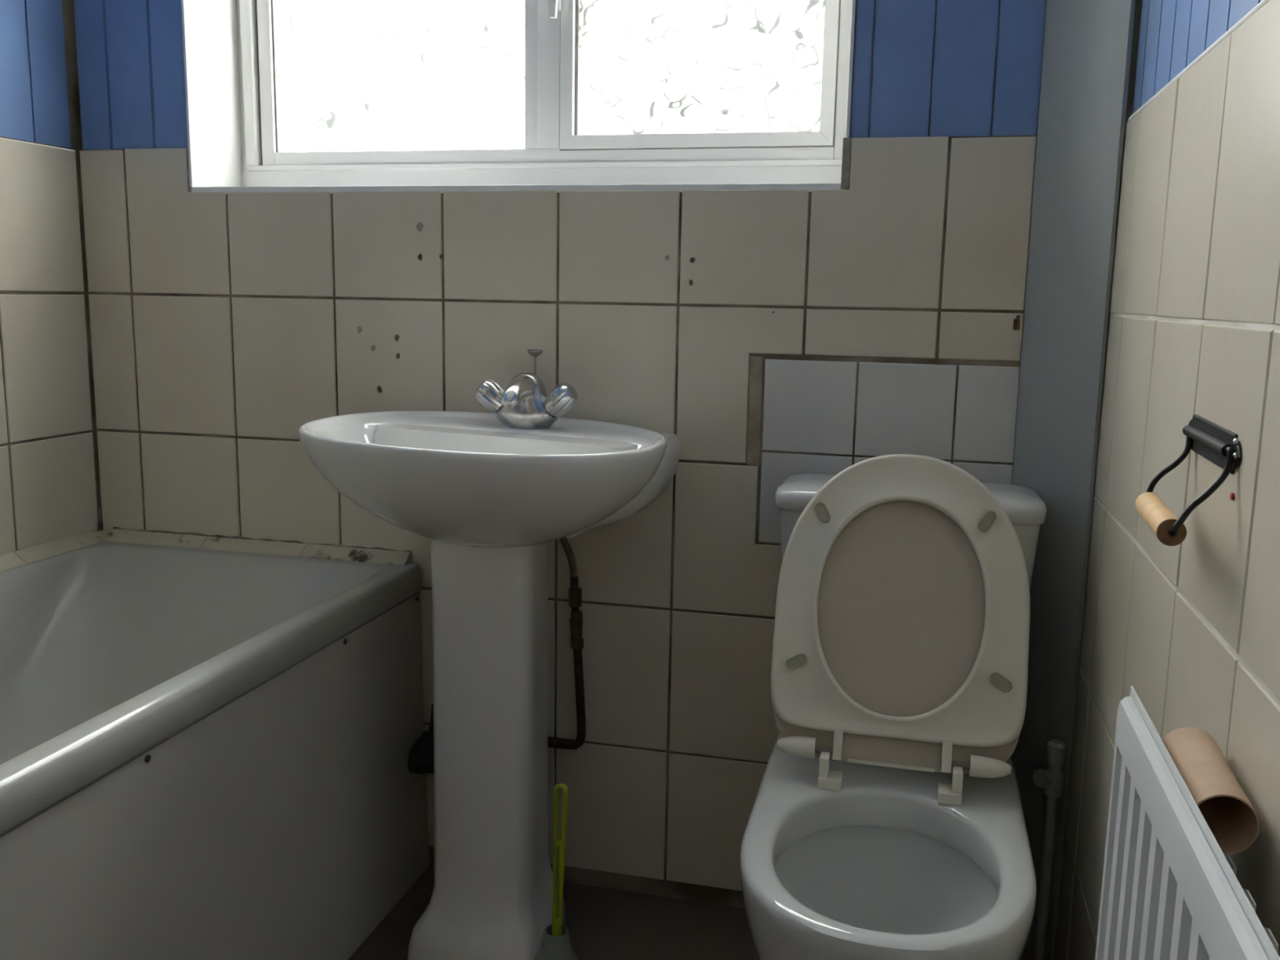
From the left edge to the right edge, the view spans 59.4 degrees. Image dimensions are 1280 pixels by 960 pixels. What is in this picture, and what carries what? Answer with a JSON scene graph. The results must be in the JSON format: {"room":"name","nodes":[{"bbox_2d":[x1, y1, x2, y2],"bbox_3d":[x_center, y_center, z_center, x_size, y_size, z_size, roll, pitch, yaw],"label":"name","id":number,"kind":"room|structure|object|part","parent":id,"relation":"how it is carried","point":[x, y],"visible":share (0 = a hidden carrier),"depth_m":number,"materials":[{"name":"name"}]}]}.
{"room":"bathroom","nodes":[
{"label":"bathroom","id":0,"kind":"room"},
{"bbox_2d":[0,0,100,555],"bbox_3d":[-1.310,-0.365,1.007,0.121,2.400,2.600,3,10,14],"label":"wall","id":1,"kind":"structure","parent":0,"point":[50,488],"depth_m":1.93,"materials":[{"name":"beige tile"}]},
{"bbox_2d":[347,862,758,959],"bbox_3d":[-0.454,0.917,0.946,1.956,0.080,2.700,3,10,14],"label":"floor","id":2,"kind":"structure","parent":0,"point":[602,923],"depth_m":1.84,"materials":[{"name":"brown plastic"}]},
{"bbox_2d":[0,506,431,959],"bbox_3d":[-0.900,0.503,1.254,0.667,0.619,1.702,3,10,14],"label":"bathtub","id":3,"kind":"object","parent":2,"relation":"on","point":[204,753],"depth_m":1.64,"materials":[{"name":"plastic"}]},
{"bbox_3d":[-0.909,0.225,1.217,0.636,0.060,1.692,3,10,14],"label":"sealing strip","id":4,"kind":"part","parent":3,"relation":"part of","materials":[{"name":"beige plastic"}]},
{"bbox_2d":[297,410,679,959],"bbox_3d":[-0.231,0.331,1.708,0.527,0.833,0.450,3,10,14],"label":"basin","id":5,"kind":"object","parent":2,"relation":"on","point":[491,497],"visible":1,"depth_m":1.66,"materials":[{"name":"white ceramic"}]},
{"bbox_3d":[-0.225,0.005,1.654,0.527,0.172,0.450,3,10,14],"label":"bowl","id":6,"kind":"part","parent":5,"relation":"part of","materials":[{"name":"white ceramic"}]},
{"bbox_2d":[474,349,577,429],"bbox_3d":[-0.178,-0.137,1.753,0.140,0.128,0.121,-3,10,-25],"label":"mixer tap","id":7,"kind":"object","parent":5,"relation":"on","point":[525,403],"visible":0.98,"depth_m":1.74,"materials":[{"name":"silver metal"}]},
{"bbox_3d":[-0.234,-0.132,1.769,0.054,0.054,0.043,3,10,14],"label":"knob","id":8,"kind":"part","parent":7,"relation":"part of","materials":[{"name":"silver metal"}]},
{"bbox_3d":[-0.187,-0.137,1.727,0.048,0.046,0.097,3,10,14],"label":"spout","id":9,"kind":"part","parent":7,"relation":"part of","materials":[{"name":"silver metal"}]},
{"bbox_3d":[-0.168,-0.145,1.797,0.025,0.126,0.025,3,10,14],"label":"pop rod","id":10,"kind":"part","parent":7,"relation":"part of","materials":[{"name":"grey metal"}]},
{"bbox_3d":[-0.123,-0.124,1.742,0.054,0.054,0.043,3,10,14],"label":"knob","id":11,"kind":"part","parent":7,"relation":"part of","materials":[{"name":"silver metal"}]},
{"bbox_2d":[547,537,586,750],"bbox_3d":[-0.167,0.256,1.879,0.159,0.408,0.031,3,10,14],"label":"supply pipe","id":12,"kind":"object","parent":5,"relation":"attached to","point":[575,593],"visible":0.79,"depth_m":1.87,"materials":[{"name":"black metal"}]},
{"bbox_2d":[533,782,579,959],"bbox_3d":[-0.121,0.598,1.625,0.104,0.338,0.104,3,10,14],"label":"toilet brush","id":13,"kind":"object","parent":2,"relation":"on","point":[556,944],"visible":1,"depth_m":1.62,"materials":[{"name":"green plastic"}]},
{"bbox_3d":[-0.117,0.589,1.622,0.026,0.319,0.018,3,10,14],"label":"handle","id":14,"kind":"part","parent":13,"relation":"part of","materials":[{"name":"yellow plastic"}]},
{"bbox_2d":[739,453,1047,959],"bbox_3d":[0.322,0.393,1.440,0.375,0.818,0.701,3,10,14],"label":"toilet","id":15,"kind":"object","parent":2,"relation":"on","point":[886,821],"visible":1,"depth_m":1.47,"materials":[{"name":"ceramic"}]},
{"bbox_3d":[0.260,0.348,1.473,0.012,0.042,0.031,3,10,14],"label":"hinge arm","id":16,"kind":"part","parent":15,"relation":"part of","materials":[{"name":"beige plastic"}]},
{"bbox_3d":[0.349,0.172,1.506,0.327,0.392,0.150,3,10,14],"label":"lid","id":17,"kind":"part","parent":15,"relation":"part of","materials":[{"name":"beige plastic"}]},
{"bbox_3d":[0.348,0.151,1.495,0.328,0.357,0.142,3,10,14],"label":"seat","id":18,"kind":"part","parent":15,"relation":"part of","materials":[{"name":"beige plastic"}]},
{"bbox_3d":[0.389,0.021,1.632,0.374,0.036,0.187,3,10,14],"label":"cistern lid","id":19,"kind":"part","parent":15,"relation":"part of","materials":[{"name":"ceramic"}]},
{"bbox_3d":[0.394,0.355,1.440,0.012,0.042,0.031,3,10,14],"label":"hinge arm","id":20,"kind":"part","parent":15,"relation":"part of","materials":[{"name":"beige plastic"}]},
{"bbox_2d":[1032,739,1066,959],"bbox_3d":[0.583,0.575,1.626,0.044,0.410,0.028,-5,11,-31],"label":"pipe","id":21,"kind":"object","parent":2,"relation":"on","point":[1051,779],"visible":1,"depth_m":1.61,"materials":[{"name":"grey metal"}]},
{"bbox_2d":[72,0,1047,908],"bbox_3d":[-0.136,-0.495,1.916,1.716,2.400,0.251,3,10,14],"label":"wall","id":22,"kind":"structure","parent":0,"point":[778,335],"depth_m":1.85,"materials":[{"name":"beige tile"}]},
{"bbox_2d":[408,703,434,773],"bbox_3d":[-0.323,0.453,1.934,0.149,0.124,0.050,3,10,14],"label":"pipe","id":23,"kind":"object","parent":22,"relation":"attached to","point":[420,757],"visible":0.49,"depth_m":1.93,"materials":[{"name":"black plastic"}]},
{"bbox_2d":[408,745,424,773],"bbox_3d":[-0.384,0.486,1.955,0.021,0.050,0.050,3,10,14],"label":"socket","id":24,"kind":"object","parent":23,"relation":"attached to","point":[416,754],"depth_m":1.93,"materials":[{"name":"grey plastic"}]},
{"bbox_2d":[181,0,856,194],"bbox_3d":[-0.202,-0.944,1.841,1.125,0.938,0.210,3,10,14],"label":"window","id":25,"kind":"structure","parent":22,"relation":"in","point":[236,61],"depth_m":1.93,"materials":[{"name":"white paint"}]},
{"bbox_3d":[-0.423,-0.995,1.958,0.486,0.814,0.004,3,10,14],"label":"pane","id":26,"kind":"part","parent":25,"relation":"part of","materials":[{"name":"clear glass"}]},
{"bbox_3d":[-0.143,-0.844,1.875,0.021,0.138,0.018,3,10,14],"label":"handle","id":27,"kind":"part","parent":25,"relation":"part of","materials":[{"name":"white plastic"}]},
{"bbox_3d":[0.101,-0.964,1.831,0.422,0.778,0.004,3,10,14],"label":"pane","id":28,"kind":"part","parent":25,"relation":"part of","materials":[{"name":"clear glass"}]},
{"bbox_2d":[1013,315,1020,329],"bbox_3d":[0.554,-0.232,1.650,0.009,0.022,0.014,3,10,14],"label":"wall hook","id":29,"kind":"object","parent":22,"relation":"attached to","point":[1016,322],"visible":1,"depth_m":1.65,"materials":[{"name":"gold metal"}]},
{"bbox_2d":[1010,0,1135,959],"bbox_3d":[0.604,-0.422,1.553,0.100,2.398,0.111,3,10,14],"label":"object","id":30,"kind":"structure","parent":22,"relation":"attached to","point":[1087,47],"depth_m":1.59,"materials":[{"name":"grey paint"}]},
{"bbox_2d":[1053,0,1279,959],"bbox_3d":[0.471,-0.262,0.576,0.121,2.400,2.600,3,10,14],"label":"wall","id":31,"kind":"structure","parent":0,"point":[1193,625],"depth_m":1.05,"materials":[{"name":"beige tile"}]},
{"bbox_2d":[1095,685,1279,959],"bbox_3d":[0.327,0.531,0.567,0.065,0.574,0.910,3,10,14],"label":"radiator","id":32,"kind":"object","parent":31,"relation":"attached to","point":[1170,891],"visible":0.99,"depth_m":0.79,"materials":[{"name":"metal"}]},
{"bbox_2d":[1162,727,1259,854],"bbox_3d":[0.410,0.223,0.815,0.046,0.047,0.118,3,10,14],"label":"cardboard tube","id":33,"kind":"object","parent":32,"relation":"on","point":[1233,820],"visible":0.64,"depth_m":0.80,"materials":[{"name":"brown cardboard"}]},
{"bbox_2d":[1135,414,1242,546],"bbox_3d":[0.462,-0.004,0.964,0.054,0.094,0.178,3,10,14],"label":"toilet roll holder","id":34,"kind":"object","parent":31,"relation":"attached to","point":[1215,443],"visible":1,"depth_m":0.93,"materials":[{"name":"black metal"}]},
{"bbox_3d":[0.481,-0.011,1.020,0.036,0.075,0.016,3,10,14],"label":"arm","id":35,"kind":"part","parent":34,"relation":"part of","materials":[{"name":"black metal"}]},
{"bbox_3d":[0.446,0.009,0.894,0.042,0.075,0.016,3,10,14],"label":"arm","id":36,"kind":"part","parent":34,"relation":"part of","materials":[{"name":"black metal"}]},
{"bbox_3d":[0.486,-0.032,0.953,0.004,0.034,0.177,3,10,14],"label":"plate","id":37,"kind":"part","parent":34,"relation":"part of","materials":[{"name":"black metal"}]},
{"bbox_2d":[1230,493,1235,500],"bbox_3d":[0.468,0.013,0.885,0.004,0.006,0.006,3,10,14],"label":"plug","id":38,"kind":"object","parent":31,"relation":"attached to","point":[1232,495],"visible":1,"depth_m":0.88,"materials":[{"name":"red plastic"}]},
{"label":"outside","id":39,"kind":"structure","parent":0,"visible":0},
{"bbox_3d":[1.412,0.706,7.988,18.000,0.100,11.740,3,10,14],"label":"ground","id":40,"kind":"structure","parent":39,"visible":0},
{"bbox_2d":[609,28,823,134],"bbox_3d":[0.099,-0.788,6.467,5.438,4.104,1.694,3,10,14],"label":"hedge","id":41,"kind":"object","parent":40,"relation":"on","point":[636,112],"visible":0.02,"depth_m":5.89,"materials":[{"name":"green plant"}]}
]}

